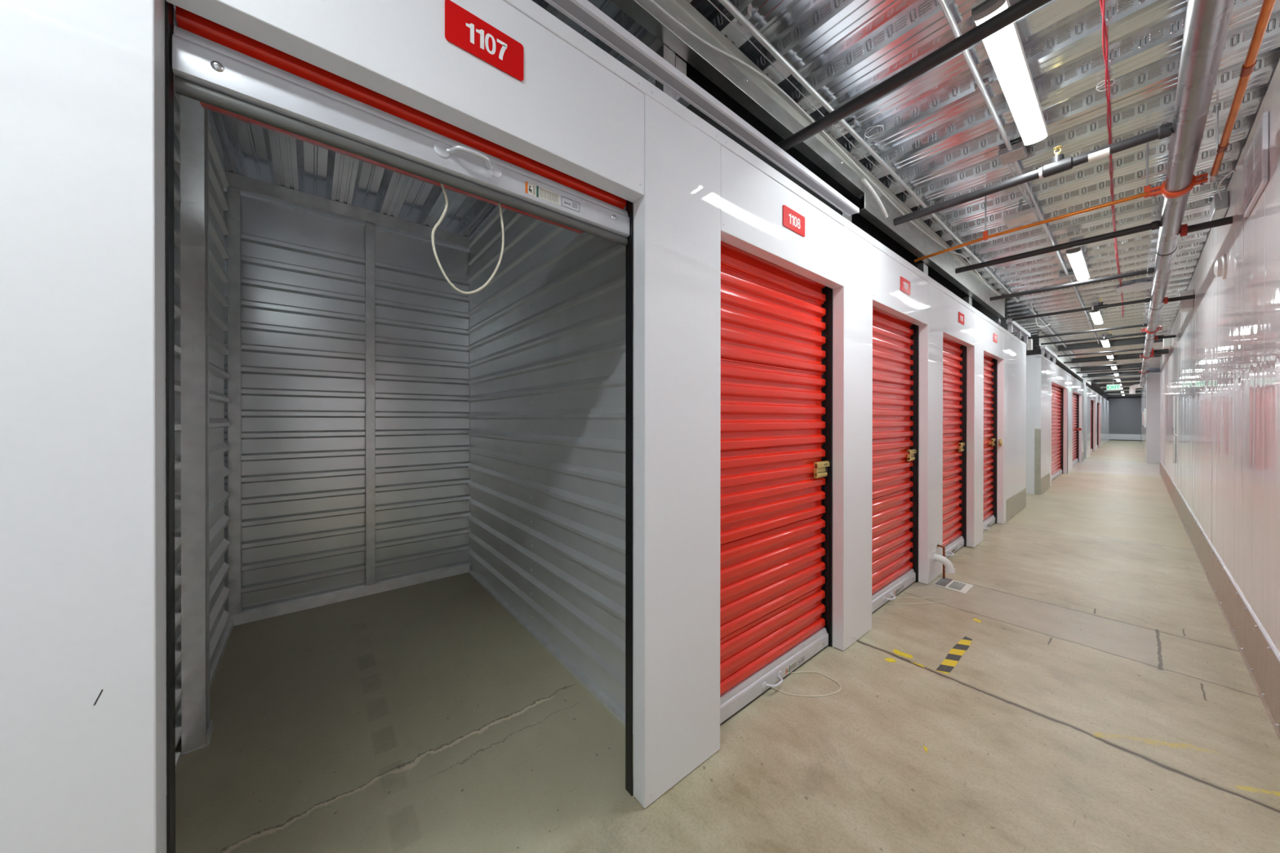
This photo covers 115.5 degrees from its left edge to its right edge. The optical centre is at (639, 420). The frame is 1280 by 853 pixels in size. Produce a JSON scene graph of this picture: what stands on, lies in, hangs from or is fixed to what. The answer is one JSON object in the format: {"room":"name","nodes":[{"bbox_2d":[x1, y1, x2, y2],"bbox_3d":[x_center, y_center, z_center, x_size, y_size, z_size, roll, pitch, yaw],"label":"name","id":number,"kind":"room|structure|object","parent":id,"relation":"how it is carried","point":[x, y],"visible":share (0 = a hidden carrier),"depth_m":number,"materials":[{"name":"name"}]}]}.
{"room":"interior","nodes":[
{"label":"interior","id":0,"kind":"room"},
{"bbox_2d":[164,0,233,773],"bbox_3d":[-1.855,-0.135,1.668,0.100,3.000,2.590,0,0,-39],"label":"wall","id":1,"kind":"structure","parent":0,"point":[202,629],"depth_m":1.68,"materials":[{"name":"metal"}]},
{"bbox_2d":[223,170,470,626],"bbox_3d":[-2.158,-0.139,3.146,1.608,3.000,0.075,0,0,-39],"label":"wall","id":2,"kind":"structure","parent":0,"point":[347,412],"depth_m":3.06,"materials":[{"name":"metal"}]},
{"bbox_2d":[0,0,1109,852],"bbox_3d":[11.576,0.067,12.706,48.000,2.556,2.921,0,0,-39],"label":"wall","id":3,"kind":"structure","parent":0,"point":[82,426],"depth_m":0.86,"materials":[{"name":"metal"}]},
{"bbox_2d":[164,0,632,852],"bbox_3d":[-0.561,0.157,1.238,1.117,2.420,0.392,0,0,-39],"label":"door","id":4,"kind":"structure","parent":3,"relation":"in","point":[231,73],"depth_m":0.96,"materials":[{"name":"red"}]},
{"bbox_2d":[175,5,626,208],"bbox_3d":[-0.484,-0.830,1.141,1.101,0.126,0.021,0,0,-39],"label":"curtain","id":5,"kind":"object","parent":4,"relation":"hanging from","point":[189,24],"depth_m":0.98,"materials":[{"name":"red metal"}]},
{"bbox_2d":[533,186,555,202],"bbox_3d":[-0.294,-0.702,1.257,0.084,0.028,0.001,0,0,-39],"label":"print","id":6,"kind":"object","parent":4,"relation":"attached to","point":[540,193],"depth_m":1.25},
{"bbox_2d":[444,0,524,81],"bbox_3d":[-0.404,-0.995,1.062,0.203,0.102,0.004,0,0,-39],"label":"number plate","id":7,"kind":"object","parent":3,"relation":"attached to","point":[464,29],"visible":1,"depth_m":1.05,"materials":[{"name":"red"}]},
{"bbox_2d":[544,0,859,216],"bbox_3d":[-0.956,-1.245,0.640,5.730,0.026,0.126,0,0,-39],"label":"pipe","id":8,"kind":"object","parent":3,"relation":"attached to","point":[584,13],"visible":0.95,"depth_m":1.51,"materials":[{"name":"metal"}]},
{"bbox_2d":[720,240,841,725],"bbox_3d":[0.775,0.244,2.012,1.117,2.242,0.268,0,0,-39],"label":"door","id":9,"kind":"structure","parent":3,"relation":"in","point":[776,321],"depth_m":2.09,"materials":[{"name":"red"}]},
{"bbox_2d":[790,661,796,671],"bbox_3d":[0.821,1.326,2.170,0.084,0.028,0.001,0,0,-39],"label":"print","id":10,"kind":"object","parent":9,"relation":"on","point":[793,664],"depth_m":2.17},
{"bbox_2d":[782,204,804,236],"bbox_3d":[0.773,-0.997,2.021,0.203,0.102,0.004,0,0,-39],"label":"number plate","id":11,"kind":"object","parent":3,"relation":"attached to","point":[793,220],"visible":1,"depth_m":2.02,"materials":[{"name":"red"}]},
{"bbox_2d":[673,51,1007,330],"bbox_3d":[-0.197,-1.387,1.506,15.600,0.494,0.010,0,0,-39],"label":"trim","id":12,"kind":"structure","parent":3,"relation":"attached to","point":[692,73],"depth_m":2.51,"materials":[{"name":"metal"}]},
{"bbox_2d":[835,207,851,222],"bbox_3d":[1.313,-1.271,2.601,0.132,0.199,0.050,0,0,-39],"label":"stud","id":13,"kind":"object","parent":3,"relation":"attached to","point":[849,218],"visible":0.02,"depth_m":2.57,"materials":[{"name":"metal"}]},
{"bbox_2d":[900,275,910,295],"bbox_3d":[1.974,-0.998,3.000,0.203,0.102,0.004,0,0,-39],"label":"number plate","id":14,"kind":"object","parent":3,"relation":"attached to","point":[904,283],"visible":1,"depth_m":2.99,"materials":[{"name":"red"}]},
{"bbox_2d":[871,306,946,613],"bbox_3d":[1.971,0.243,2.959,1.117,2.242,0.311,0,0,-39],"label":"door","id":15,"kind":"structure","parent":3,"relation":"in","point":[895,448],"depth_m":3.15,"materials":[{"name":"metal"}]},
{"bbox_2d":[871,306,913,594],"bbox_3d":[1.880,0.194,3.070,1.073,2.144,0.021,0,0,-39],"label":"curtain","id":16,"kind":"object","parent":15,"relation":"hanging from","point":[892,448],"depth_m":3.13,"materials":[{"name":"red metal"}]},
{"bbox_2d":[916,262,928,275],"bbox_3d":[2.499,-1.273,3.567,0.132,0.199,0.050,0,0,-39],"label":"stud","id":17,"kind":"object","parent":3,"relation":"on","point":[922,267],"visible":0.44,"depth_m":3.53,"materials":[{"name":"metal"}]},
{"bbox_2d":[936,542,945,578],"bbox_3d":[2.600,1.212,3.484,0.052,0.299,0.054,0,0,-39],"label":"stub","id":18,"kind":"object","parent":3,"relation":"attached to","point":[938,545],"visible":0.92,"depth_m":3.47,"materials":[{"name":"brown metal"}]},
{"bbox_2d":[932,550,955,573],"bbox_3d":[2.554,1.194,3.390,0.100,0.152,0.144,0,0,-39],"label":"drain elbow","id":19,"kind":"object","parent":3,"relation":"attached to","point":[948,568],"visible":1,"depth_m":3.37,"materials":[{"name":"white plastic"}]},
{"bbox_2d":[942,336,969,558],"bbox_3d":[3.108,0.241,3.977,1.117,2.242,0.168,0,0,-39],"label":"door","id":20,"kind":"structure","parent":3,"relation":"in","point":[954,353],"depth_m":4.20,"materials":[{"name":"metal"}]},
{"bbox_2d":[942,336,962,546],"bbox_3d":[3.062,0.192,4.033,1.073,2.144,0.021,0,0,-39],"label":"curtain","id":21,"kind":"object","parent":20,"relation":"hanging from","point":[952,350],"depth_m":4.16,"materials":[{"name":"red metal"}]},
{"bbox_2d":[958,311,964,324],"bbox_3d":[3.158,-1.000,3.964,0.203,0.102,0.004,0,0,-39],"label":"number plate","id":22,"kind":"object","parent":3,"relation":"attached to","point":[961,317],"visible":1,"depth_m":3.96,"materials":[{"name":"red"}]},
{"bbox_2d":[964,296,972,306],"bbox_3d":[3.686,-1.275,4.533,0.132,0.199,0.050,0,0,-39],"label":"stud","id":23,"kind":"object","parent":3,"relation":"on","point":[968,300],"visible":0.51,"depth_m":4.50,"materials":[{"name":"metal"}]},
{"bbox_2d":[982,354,1001,531],"bbox_3d":[4.290,0.239,4.941,1.117,2.242,0.168,0,0,-39],"label":"door","id":24,"kind":"structure","parent":3,"relation":"in","point":[989,505],"depth_m":5.23,"materials":[{"name":"metal"}]},
{"bbox_2d":[982,354,993,520],"bbox_3d":[4.245,0.190,4.997,1.073,2.144,0.021,0,0,-39],"label":"curtain","id":25,"kind":"object","parent":24,"relation":"hanging from","point":[988,505],"depth_m":5.19,"materials":[{"name":"red metal"}]},
{"bbox_2d":[993,333,997,343],"bbox_3d":[4.338,-1.002,4.925,0.203,0.102,0.004,0,0,-39],"label":"number plate","id":26,"kind":"object","parent":3,"relation":"attached to","point":[995,336],"visible":1,"depth_m":4.92,"materials":[{"name":"red"}]},
{"bbox_2d":[1006,488,1026,521],"bbox_3d":[5.469,1.203,5.853,1.510,0.288,0.004,0,0,-39],"label":"baseboard","id":27,"kind":"structure","parent":3,"relation":"attached to","point":[1017,502],"depth_m":5.79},
{"bbox_2d":[1006,319,1031,343],"bbox_3d":[5.527,-1.275,5.879,1.500,0.157,0.060,0,0,-39],"label":"rail","id":28,"kind":"object","parent":3,"relation":"on","point":[1011,324],"visible":0.97,"depth_m":5.83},
{"bbox_2d":[1026,338,1032,350],"bbox_3d":[6.169,-1.197,6.389,0.080,0.170,0.060,0,0,-39],"label":"box","id":29,"kind":"object","parent":3,"relation":"attached to","point":[1029,345],"visible":0.84,"depth_m":6.37,"materials":[{"name":"white plastic"}]},
{"bbox_2d":[1034,428,1040,494],"bbox_3d":[7.251,0.756,7.357,0.004,1.200,0.081,0,0,-39],"label":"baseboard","id":30,"kind":"structure","parent":3,"relation":"attached to","point":[1037,431],"depth_m":7.36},
{"bbox_2d":[1040,472,1049,493],"bbox_3d":[7.756,1.199,7.716,1.230,0.288,0.004,0,0,-39],"label":"baseboard","id":31,"kind":"structure","parent":3,"relation":"attached to","point":[1045,481],"depth_m":7.68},
{"bbox_2d":[1040,346,1057,363],"bbox_3d":[8.105,-1.279,7.979,1.950,0.157,0.060,0,0,-39],"label":"rail","id":32,"kind":"object","parent":3,"relation":"on","point":[1043,348],"visible":0.95,"depth_m":7.86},
{"bbox_2d":[1051,383,1063,480],"bbox_3d":[9.529,0.232,9.282,3.000,2.242,0.052,0,0,-39],"label":"door","id":33,"kind":"structure","parent":3,"relation":"in","point":[1057,393],"depth_m":9.71,"materials":[{"name":"red"}]},
{"bbox_2d":[1072,392,1081,465],"bbox_3d":[12.971,0.227,12.048,3.130,2.242,0.112,0,0,-39],"label":"door","id":34,"kind":"structure","parent":3,"relation":"in","point":[1075,397],"depth_m":12.78,"materials":[{"name":"red"}]},
{"bbox_2d":[1072,392,1077,461],"bbox_3d":[12.931,0.178,12.072,3.056,2.144,0.021,0,0,-39],"label":"curtain","id":35,"kind":"object","parent":34,"relation":"hanging from","point":[1074,396],"depth_m":12.64,"materials":[{"name":"red metal"}]},
{"bbox_2d":[1073,371,1085,459],"bbox_3d":[15.168,-0.156,13.917,1.100,3.000,0.220,0,0,-39],"label":"trim","id":36,"kind":"structure","parent":3,"relation":"attached to","point":[1083,380],"depth_m":13.80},
{"bbox_2d":[1090,400,1093,452],"bbox_3d":[18.406,0.219,16.514,3.000,2.242,0.052,0,0,-39],"label":"door","id":37,"kind":"structure","parent":3,"relation":"in","point":[1091,402],"depth_m":17.43,"materials":[{"name":"red"}]},
{"bbox_2d":[1090,400,1092,448],"bbox_3d":[18.397,0.170,16.525,2.956,2.144,0.021,0,0,-39],"label":"curtain","id":38,"kind":"object","parent":37,"relation":"hanging from","point":[1091,401],"depth_m":17.35,"materials":[{"name":"red metal"}]},
{"bbox_2d":[1097,403,1098,447],"bbox_3d":[21.546,0.214,19.072,2.900,2.242,0.052,0,0,-39],"label":"door","id":39,"kind":"structure","parent":3,"relation":"in","point":[1097,403],"depth_m":19.97,"materials":[{"name":"red"}]},
{"bbox_2d":[466,34,673,734],"bbox_3d":[-0.718,-0.135,2.626,0.038,2.995,2.660,0,0,-39],"label":"wall","id":40,"kind":"structure","parent":0,"point":[546,365],"depth_m":2.38,"materials":[{"name":"white metal"}]},
{"bbox_2d":[655,44,686,100],"bbox_3d":[0.127,-1.319,1.634,0.132,0.298,0.050,0,0,-39],"label":"stud","id":41,"kind":"object","parent":40,"relation":"on","point":[664,51],"visible":0.29,"depth_m":1.60,"materials":[{"name":"metal"}]},
{"bbox_2d":[166,439,1279,852],"bbox_3d":[12.475,1.398,11.843,48.300,0.100,5.800,0,0,-39],"label":"floor","id":42,"kind":"structure","parent":0,"point":[1103,697],"depth_m":1.76,"materials":[{"name":"concrete"}]},
{"bbox_2d":[884,657,895,662],"bbox_3d":[1.427,1.364,2.294,0.059,0.001,0.044,0,0,-17],"label":"tape","id":43,"kind":"object","parent":42,"relation":"on","point":[889,660],"visible":1,"depth_m":2.30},
{"bbox_2d":[893,648,912,658],"bbox_3d":[1.533,1.364,2.352,0.055,0.001,0.105,0,0,-39],"label":"tape","id":44,"kind":"object","parent":42,"relation":"on","point":[896,651],"visible":1,"depth_m":2.35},
{"bbox_2d":[933,577,973,593],"bbox_3d":[2.593,1.359,3.335,0.260,0.006,0.220,0,0,-39],"label":"notice","id":45,"kind":"object","parent":42,"relation":"on","point":[946,583],"visible":1,"depth_m":3.33,"materials":[{"name":"paper"}]},
{"bbox_2d":[936,635,972,674],"bbox_3d":[1.847,1.364,2.359,0.560,0.001,0.062,0,0,-39],"label":"tape","id":46,"kind":"object","parent":42,"relation":"on","point":[953,656],"visible":1,"depth_m":2.34,"materials":[{"name":"plastic"}]},
{"bbox_2d":[173,0,1279,395],"bbox_3d":[12.373,-1.691,12.170,48.413,0.076,4.750,0,0,-39],"label":"ceiling","id":47,"kind":"structure","parent":0,"point":[940,136],"depth_m":2.33,"materials":[{"name":"metal"}]},
{"bbox_2d":[609,0,865,196],"bbox_3d":[-2.351,-1.547,-0.457,9.780,0.164,0.062,0,0,-39],"label":"steel beam","id":48,"kind":"structure","parent":47,"relation":"attached to","point":[756,94],"depth_m":1.79,"materials":[{"name":"silver metal"}]},
{"bbox_2d":[648,0,999,295],"bbox_3d":[2.383,-1.548,3.326,6.100,0.110,0.043,0,0,-39],"label":"cable","id":49,"kind":"object","parent":48,"relation":"attached to","point":[653,2],"visible":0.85,"depth_m":1.95,"materials":[{"name":"plastic"}]},
{"bbox_2d":[707,0,1001,288],"bbox_3d":[1.093,-1.596,2.217,8.500,0.017,0.010,0,0,-39],"label":"wire","id":50,"kind":"object","parent":47,"relation":"attached to","point":[709,1],"visible":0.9,"depth_m":1.99,"materials":[{"name":"metal"}]},
{"bbox_2d":[717,0,1018,302],"bbox_3d":[1.272,-1.611,2.315,9.900,0.046,0.052,0,0,-39],"label":"conduit","id":51,"kind":"object","parent":47,"relation":"attached to","point":[743,17],"visible":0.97,"depth_m":2.03,"materials":[{"name":"metal"}]},
{"bbox_2d":[864,124,884,138],"bbox_3d":[1.297,-1.599,2.236,0.085,0.029,0.094,0,0,-39],"label":"tie","id":52,"kind":"object","parent":51,"relation":"hanging from","point":[882,126],"visible":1,"depth_m":2.23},
{"bbox_2d":[768,0,1053,159],"bbox_3d":[1.040,-1.323,1.526,0.062,0.062,1.261,0,0,-39],"label":"ceiling beam","id":53,"kind":"structure","parent":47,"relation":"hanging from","point":[1021,8],"depth_m":1.49,"materials":[{"name":"metal"}]},
{"bbox_2d":[858,167,1004,318],"bbox_3d":[3.162,-1.506,4.034,4.438,0.262,0.062,0,0,-39],"label":"steel beam","id":54,"kind":"structure","parent":47,"relation":"attached to","point":[906,234],"depth_m":3.35,"materials":[{"name":"silver metal"}]},
{"bbox_2d":[861,177,888,217],"bbox_3d":[1.559,-1.463,2.660,0.385,0.136,0.035,0,0,-39],"label":"conduit","id":55,"kind":"object","parent":54,"relation":"attached to","point":[864,180],"visible":1,"depth_m":2.63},
{"bbox_2d":[937,0,1026,165],"bbox_3d":[0.030,-1.601,0.626,5.840,0.047,0.110,0,0,-39],"label":"conduit","id":56,"kind":"object","parent":47,"relation":"attached to","point":[1011,153],"visible":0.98,"depth_m":2.01,"materials":[{"name":"metal"}]},
{"bbox_2d":[971,0,1048,146],"bbox_3d":[1.700,-1.564,1.823,1.130,0.137,0.092,0,0,-39],"label":"strip light","id":57,"kind":"object","parent":47,"relation":"hanging from","point":[1004,48],"visible":0.94,"depth_m":1.74,"materials":[{"name":"white plastic"}]},
{"bbox_2d":[1003,204,1037,228],"bbox_3d":[2.899,-1.568,3.073,0.180,0.145,0.170,0,0,-39],"label":"ceiling box","id":58,"kind":"object","parent":47,"relation":"attached to","point":[1024,217],"visible":0.97,"depth_m":3.05,"materials":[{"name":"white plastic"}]},
{"bbox_2d":[914,142,1151,262],"bbox_3d":[2.609,-1.474,2.840,0.091,0.324,1.223,0,0,-35],"label":"pipe","id":59,"kind":"object","parent":47,"relation":"hanging from","point":[1146,193],"visible":0.97,"depth_m":2.66,"materials":[{"name":"metal"}]},
{"bbox_2d":[1028,301,1049,327],"bbox_3d":[5.994,-1.517,6.058,2.052,0.161,0.065,0,0,-39],"label":"cable","id":60,"kind":"object","parent":47,"relation":"hanging from","point":[1028,301],"visible":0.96,"depth_m":5.88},
{"bbox_2d":[1007,160,1075,279],"bbox_3d":[3.539,-1.604,3.491,3.220,0.042,0.140,0,0,-39],"label":"conduit","id":61,"kind":"object","parent":47,"relation":"attached to","point":[1067,274],"visible":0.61,"depth_m":3.13,"materials":[{"name":"metal"}]},
{"bbox_2d":[1028,307,1075,357],"bbox_3d":[8.307,-1.605,8.007,7.000,0.023,0.024,0,0,-39],"label":"conduit","id":62,"kind":"object","parent":47,"relation":"attached to","point":[1029,308],"visible":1,"depth_m":7.06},
{"bbox_2d":[1035,329,1091,385],"bbox_3d":[12.581,-1.511,11.707,13.700,0.279,0.062,0,0,-39],"label":"steel beam","id":63,"kind":"structure","parent":47,"relation":"attached to","point":[1053,347],"depth_m":9.70,"materials":[{"name":"silver metal"}]},
{"bbox_2d":[1057,335,1163,351],"bbox_3d":[9.750,-1.587,8.390,0.090,0.114,1.480,0,0,-39],"label":"cross beam","id":64,"kind":"structure","parent":63,"relation":"attached to","point":[1140,340],"depth_m":8.46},
{"bbox_2d":[1087,371,1140,377],"bbox_3d":[16.547,-1.597,14.043,0.090,0.114,1.300,0,0,-39],"label":"cross beam","id":65,"kind":"structure","parent":63,"relation":"attached to","point":[1131,372],"depth_m":14.11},
{"bbox_2d":[1071,353,1161,363],"bbox_3d":[12.107,-1.591,10.310,0.090,0.114,1.480,0,0,-39],"label":"cross beam","id":66,"kind":"structure","parent":63,"relation":"attached to","point":[1138,354],"depth_m":10.33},
{"bbox_2d":[1066,245,1089,280],"bbox_3d":[4.309,-1.568,3.962,1.130,0.137,0.092,0,0,-39],"label":"strip light","id":67,"kind":"object","parent":47,"relation":"attached to","point":[1075,255],"visible":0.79,"depth_m":3.86,"materials":[{"name":"white plastic"}]},
{"bbox_2d":[1069,278,1089,319],"bbox_3d":[6.021,-1.610,5.510,2.900,0.020,0.021,0,0,-39],"label":"conduit","id":68,"kind":"object","parent":47,"relation":"attached to","point":[1070,279],"visible":0.94,"depth_m":5.30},
{"bbox_2d":[1088,305,1102,324],"bbox_3d":[6.759,-1.571,5.973,1.130,0.137,0.092,0,0,-39],"label":"strip light","id":69,"kind":"object","parent":47,"relation":"attached to","point":[1095,314],"visible":0.84,"depth_m":5.86,"materials":[{"name":"white plastic"}]},
{"bbox_2d":[1100,334,1110,346],"bbox_3d":[9.195,-1.575,7.971,1.130,0.137,0.092,0,0,-39],"label":"strip light","id":70,"kind":"object","parent":47,"relation":"attached to","point":[1105,343],"visible":0.73,"depth_m":7.86,"materials":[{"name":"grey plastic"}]},
{"bbox_2d":[1099,0,1123,317],"bbox_3d":[3.155,-1.607,2.695,11.300,0.028,0.042,0,0,-39],"label":"wire","id":71,"kind":"object","parent":47,"relation":"attached to","point":[1102,6],"visible":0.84,"depth_m":2.03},
{"bbox_2d":[1095,78,1115,91],"bbox_3d":[2.228,-1.608,1.933,0.054,0.029,0.060,0,0,-39],"label":"tie","id":72,"kind":"object","parent":71,"relation":"attached to","point":[1111,79],"visible":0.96,"depth_m":1.93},
{"bbox_2d":[1080,364,1142,371],"bbox_3d":[14.299,-1.594,12.211,0.090,0.114,1.300,0,0,-39],"label":"cross beam","id":73,"kind":"structure","parent":47,"relation":"attached to","point":[1135,366],"depth_m":12.25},
{"bbox_2d":[1106,380,1119,390],"bbox_3d":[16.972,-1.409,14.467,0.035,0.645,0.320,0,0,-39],"label":"exit sign","id":74,"kind":"object","parent":47,"relation":"hanging from","point":[1109,387],"visible":0.98,"depth_m":14.46,"materials":[{"name":"green"}]},
{"bbox_2d":[1093,377,1140,382],"bbox_3d":[18.951,-1.601,16.000,0.090,0.114,1.300,0,0,-39],"label":"cross beam","id":75,"kind":"structure","parent":47,"relation":"attached to","point":[1136,377],"depth_m":16.04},
{"bbox_2d":[1097,382,1139,386],"bbox_3d":[21.664,-1.605,18.211,0.090,0.114,1.300,0,0,-39],"label":"cross beam","id":76,"kind":"structure","parent":47,"relation":"attached to","point":[1131,384],"depth_m":18.12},
{"bbox_2d":[1106,390,1141,393],"bbox_3d":[27.634,-1.613,23.074,0.090,0.114,1.300,0,0,-39],"label":"cross beam","id":77,"kind":"structure","parent":47,"relation":"attached to","point":[1136,391],"depth_m":23.16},
{"bbox_2d":[1115,280,1152,292],"bbox_3d":[5.906,-1.623,4.780,0.360,0.110,0.360,0,0,-39],"label":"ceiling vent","id":78,"kind":"object","parent":47,"relation":"in","point":[1140,285],"visible":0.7,"depth_m":4.78,"materials":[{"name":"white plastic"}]},
{"bbox_2d":[1137,0,1235,386],"bbox_3d":[8.816,-1.332,6.987,27.500,0.120,0.196,0,0,-39],"label":"pipe","id":79,"kind":"object","parent":47,"relation":"hanging from","point":[1206,24],"visible":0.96,"depth_m":1.77,"materials":[{"name":"metal"}]},
{"bbox_2d":[893,122,1172,226],"bbox_3d":[2.059,-1.362,2.267,0.062,0.137,1.123,0,0,-39],"label":"pipe","id":80,"kind":"object","parent":79,"relation":"attached to","point":[1059,164],"visible":1,"depth_m":2.11,"materials":[{"name":"black metal"}]},
{"bbox_2d":[955,220,1159,273],"bbox_3d":[3.163,-1.326,3.160,0.058,0.058,1.113,0,0,-39],"label":"pipe","id":81,"kind":"object","parent":79,"relation":"attached to","point":[1153,225],"visible":1,"depth_m":3.06,"materials":[{"name":"metal"}]},
{"bbox_2d":[989,267,1154,301],"bbox_3d":[4.195,-1.327,4.000,0.052,0.052,1.111,0,0,-39],"label":"pipe","id":82,"kind":"object","parent":79,"relation":"attached to","point":[1151,270],"visible":1,"depth_m":3.91,"materials":[{"name":"metal"}]},
{"bbox_2d":[1012,297,1150,320],"bbox_3d":[5.274,-1.370,4.891,0.048,0.130,1.131,0,0,-39],"label":"pipe","id":83,"kind":"object","parent":79,"relation":"attached to","point":[1100,305],"visible":0.99,"depth_m":4.78,"materials":[{"name":"black metal"}]},
{"bbox_2d":[1028,323,1146,338],"bbox_3d":[6.694,-1.331,6.093,0.043,0.043,1.201,0,0,-39],"label":"pipe","id":84,"kind":"object","parent":79,"relation":"attached to","point":[1144,324],"visible":0.98,"depth_m":6.03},
{"bbox_2d":[1040,330,1146,345],"bbox_3d":[7.400,-1.374,6.636,0.044,0.128,1.151,0,0,-39],"label":"pipe","id":85,"kind":"object","parent":79,"relation":"attached to","point":[1110,336],"visible":0.98,"depth_m":6.54,"materials":[{"name":"black metal"}]},
{"bbox_2d":[1057,347,1144,356],"bbox_3d":[9.073,-1.335,7.986,0.043,0.043,1.131,0,0,-39],"label":"pipe","id":86,"kind":"object","parent":79,"relation":"attached to","point":[1141,348],"visible":1,"depth_m":7.94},
{"bbox_2d":[1063,355,1142,363],"bbox_3d":[10.242,-1.336,8.958,0.043,0.043,1.161,0,0,-39],"label":"pipe","id":87,"kind":"object","parent":79,"relation":"attached to","point":[1141,356],"visible":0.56,"depth_m":8.92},
{"bbox_2d":[1070,362,1142,368],"bbox_3d":[11.405,-1.338,9.905,0.043,0.043,1.161,0,0,-39],"label":"pipe","id":88,"kind":"object","parent":79,"relation":"attached to","point":[1138,362],"visible":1,"depth_m":9.87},
{"bbox_2d":[1075,368,1142,373],"bbox_3d":[12.723,-1.340,10.979,0.043,0.043,1.161,0,0,-39],"label":"pipe","id":89,"kind":"object","parent":79,"relation":"attached to","point":[1138,368],"visible":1,"depth_m":10.92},
{"bbox_2d":[1081,373,1141,377],"bbox_3d":[14.119,-1.342,12.116,0.043,0.043,1.161,0,0,-39],"label":"pipe","id":90,"kind":"object","parent":79,"relation":"attached to","point":[1139,373],"visible":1,"depth_m":12.08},
{"bbox_2d":[1086,377,1140,381],"bbox_3d":[15.669,-1.344,13.379,0.043,0.043,1.161,0,0,-39],"label":"pipe","id":91,"kind":"object","parent":79,"relation":"attached to","point":[1131,378],"visible":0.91,"depth_m":13.34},
{"bbox_2d":[1090,382,1139,385],"bbox_3d":[17.375,-1.347,14.769,0.043,0.043,1.161,0,0,-39],"label":"pipe","id":92,"kind":"object","parent":79,"relation":"attached to","point":[1128,382],"visible":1,"depth_m":14.75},
{"bbox_2d":[1128,383,1144,394],"bbox_3d":[19.637,-1.236,15.915,0.238,0.383,0.606,0,0,22],"label":"insulated elbow","id":93,"kind":"object","parent":79,"relation":"attached to","point":[1132,388],"visible":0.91,"depth_m":16.06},
{"bbox_2d":[1151,348,1168,356],"bbox_3d":[10.152,-1.334,7.881,0.170,0.170,0.206,0,0,-39],"label":"pipe stub","id":94,"kind":"object","parent":79,"relation":"attached to","point":[1156,352],"visible":0.88,"depth_m":7.86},
{"bbox_2d":[1154,334,1175,340],"bbox_3d":[8.407,-1.331,6.460,0.075,0.075,0.206,0,0,-39],"label":"pipe stub","id":95,"kind":"object","parent":79,"relation":"attached to","point":[1157,337],"visible":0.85,"depth_m":6.46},
{"bbox_2d":[1163,294,1195,304],"bbox_3d":[5.888,-1.327,4.408,0.075,0.075,0.206,0,0,-39],"label":"pipe stub","id":96,"kind":"object","parent":79,"relation":"attached to","point":[1166,300],"visible":0.87,"depth_m":4.40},
{"bbox_2d":[1179,216,1232,236],"bbox_3d":[3.849,-1.325,2.746,0.082,0.082,0.208,0,0,-39],"label":"pipe stub","id":97,"kind":"object","parent":79,"relation":"attached to","point":[1184,229],"visible":0.87,"depth_m":2.74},
{"bbox_2d":[1208,0,1275,182],"bbox_3d":[0.889,-1.466,0.375,5.856,0.329,0.034,0,0,-39],"label":"copper pipe","id":98,"kind":"object","parent":47,"relation":"attached to","point":[1247,68],"visible":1,"depth_m":1.59,"materials":[{"name":"metal"}]},
{"bbox_2d":[1100,394,1141,440],"bbox_3d":[31.531,-0.177,26.266,0.130,3.000,2.100,0,0,-39],"label":"wall","id":99,"kind":"structure","parent":0,"point":[1125,411],"depth_m":26.21,"materials":[{"name":"grey"}]},
{"bbox_2d":[1141,372,1159,463],"bbox_3d":[24.384,-0.112,18.754,20.500,2.900,1.280,0,0,-39],"label":"wall","id":100,"kind":"structure","parent":0,"point":[1150,396],"depth_m":12.70,"materials":[{"name":"paint"}]},
{"bbox_2d":[1160,58,1279,657],"bbox_3d":[4.149,-0.127,2.823,24.000,2.985,0.062,0,0,-39],"label":"wall","id":101,"kind":"structure","parent":0,"point":[1221,366],"depth_m":2.50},
{"bbox_2d":[1163,334,1170,348],"bbox_3d":[9.689,-1.443,7.421,0.300,0.220,0.079,0,0,-39],"label":"junction box","id":102,"kind":"object","parent":101,"relation":"attached to","point":[1166,342],"visible":0.76,"depth_m":7.33,"materials":[{"name":"white plastic"}]},
{"bbox_2d":[1173,395,1175,463],"bbox_3d":[8.504,0.144,6.423,0.200,1.070,0.021,0,0,-39],"label":"conduit cover","id":103,"kind":"object","parent":101,"relation":"attached to","point":[1174,397],"visible":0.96,"depth_m":6.36,"materials":[{"name":"white plastic"}]},
{"bbox_2d":[1178,289,1193,312],"bbox_3d":[6.134,-1.338,4.532,0.220,0.200,0.089,0,0,-39],"label":"junction box","id":104,"kind":"object","parent":101,"relation":"attached to","point":[1185,305],"visible":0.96,"depth_m":4.47,"materials":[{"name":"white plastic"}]},
{"bbox_2d":[1159,461,1279,741],"bbox_3d":[4.107,1.203,2.838,23.950,0.325,0.013,0,0,-39],"label":"baseboard","id":105,"kind":"structure","parent":101,"relation":"attached to","point":[1261,660],"depth_m":2.43,"materials":[{"name":"metal"}]},
{"bbox_2d":[1209,190,1229,221],"bbox_3d":[4.113,-1.515,2.865,0.280,0.120,0.059,0,0,-39],"label":"junction box","id":106,"kind":"object","parent":101,"relation":"attached to","point":[1219,208],"visible":0.8,"depth_m":2.79,"materials":[{"name":"metal"}]},
{"bbox_2d":[1213,254,1226,279],"bbox_3d":[4.156,-1.095,2.892,0.170,0.170,0.045,0,0,-39],"label":"junction box","id":107,"kind":"object","parent":101,"relation":"attached to","point":[1220,264],"depth_m":2.86,"materials":[{"name":"white plastic"}]},
{"bbox_2d":[1217,170,1235,200],"bbox_3d":[3.884,-1.561,2.674,0.042,0.100,0.318,0,0,43],"label":"cable","id":108,"kind":"object","parent":101,"relation":"attached to","point":[1228,174],"visible":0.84,"depth_m":2.71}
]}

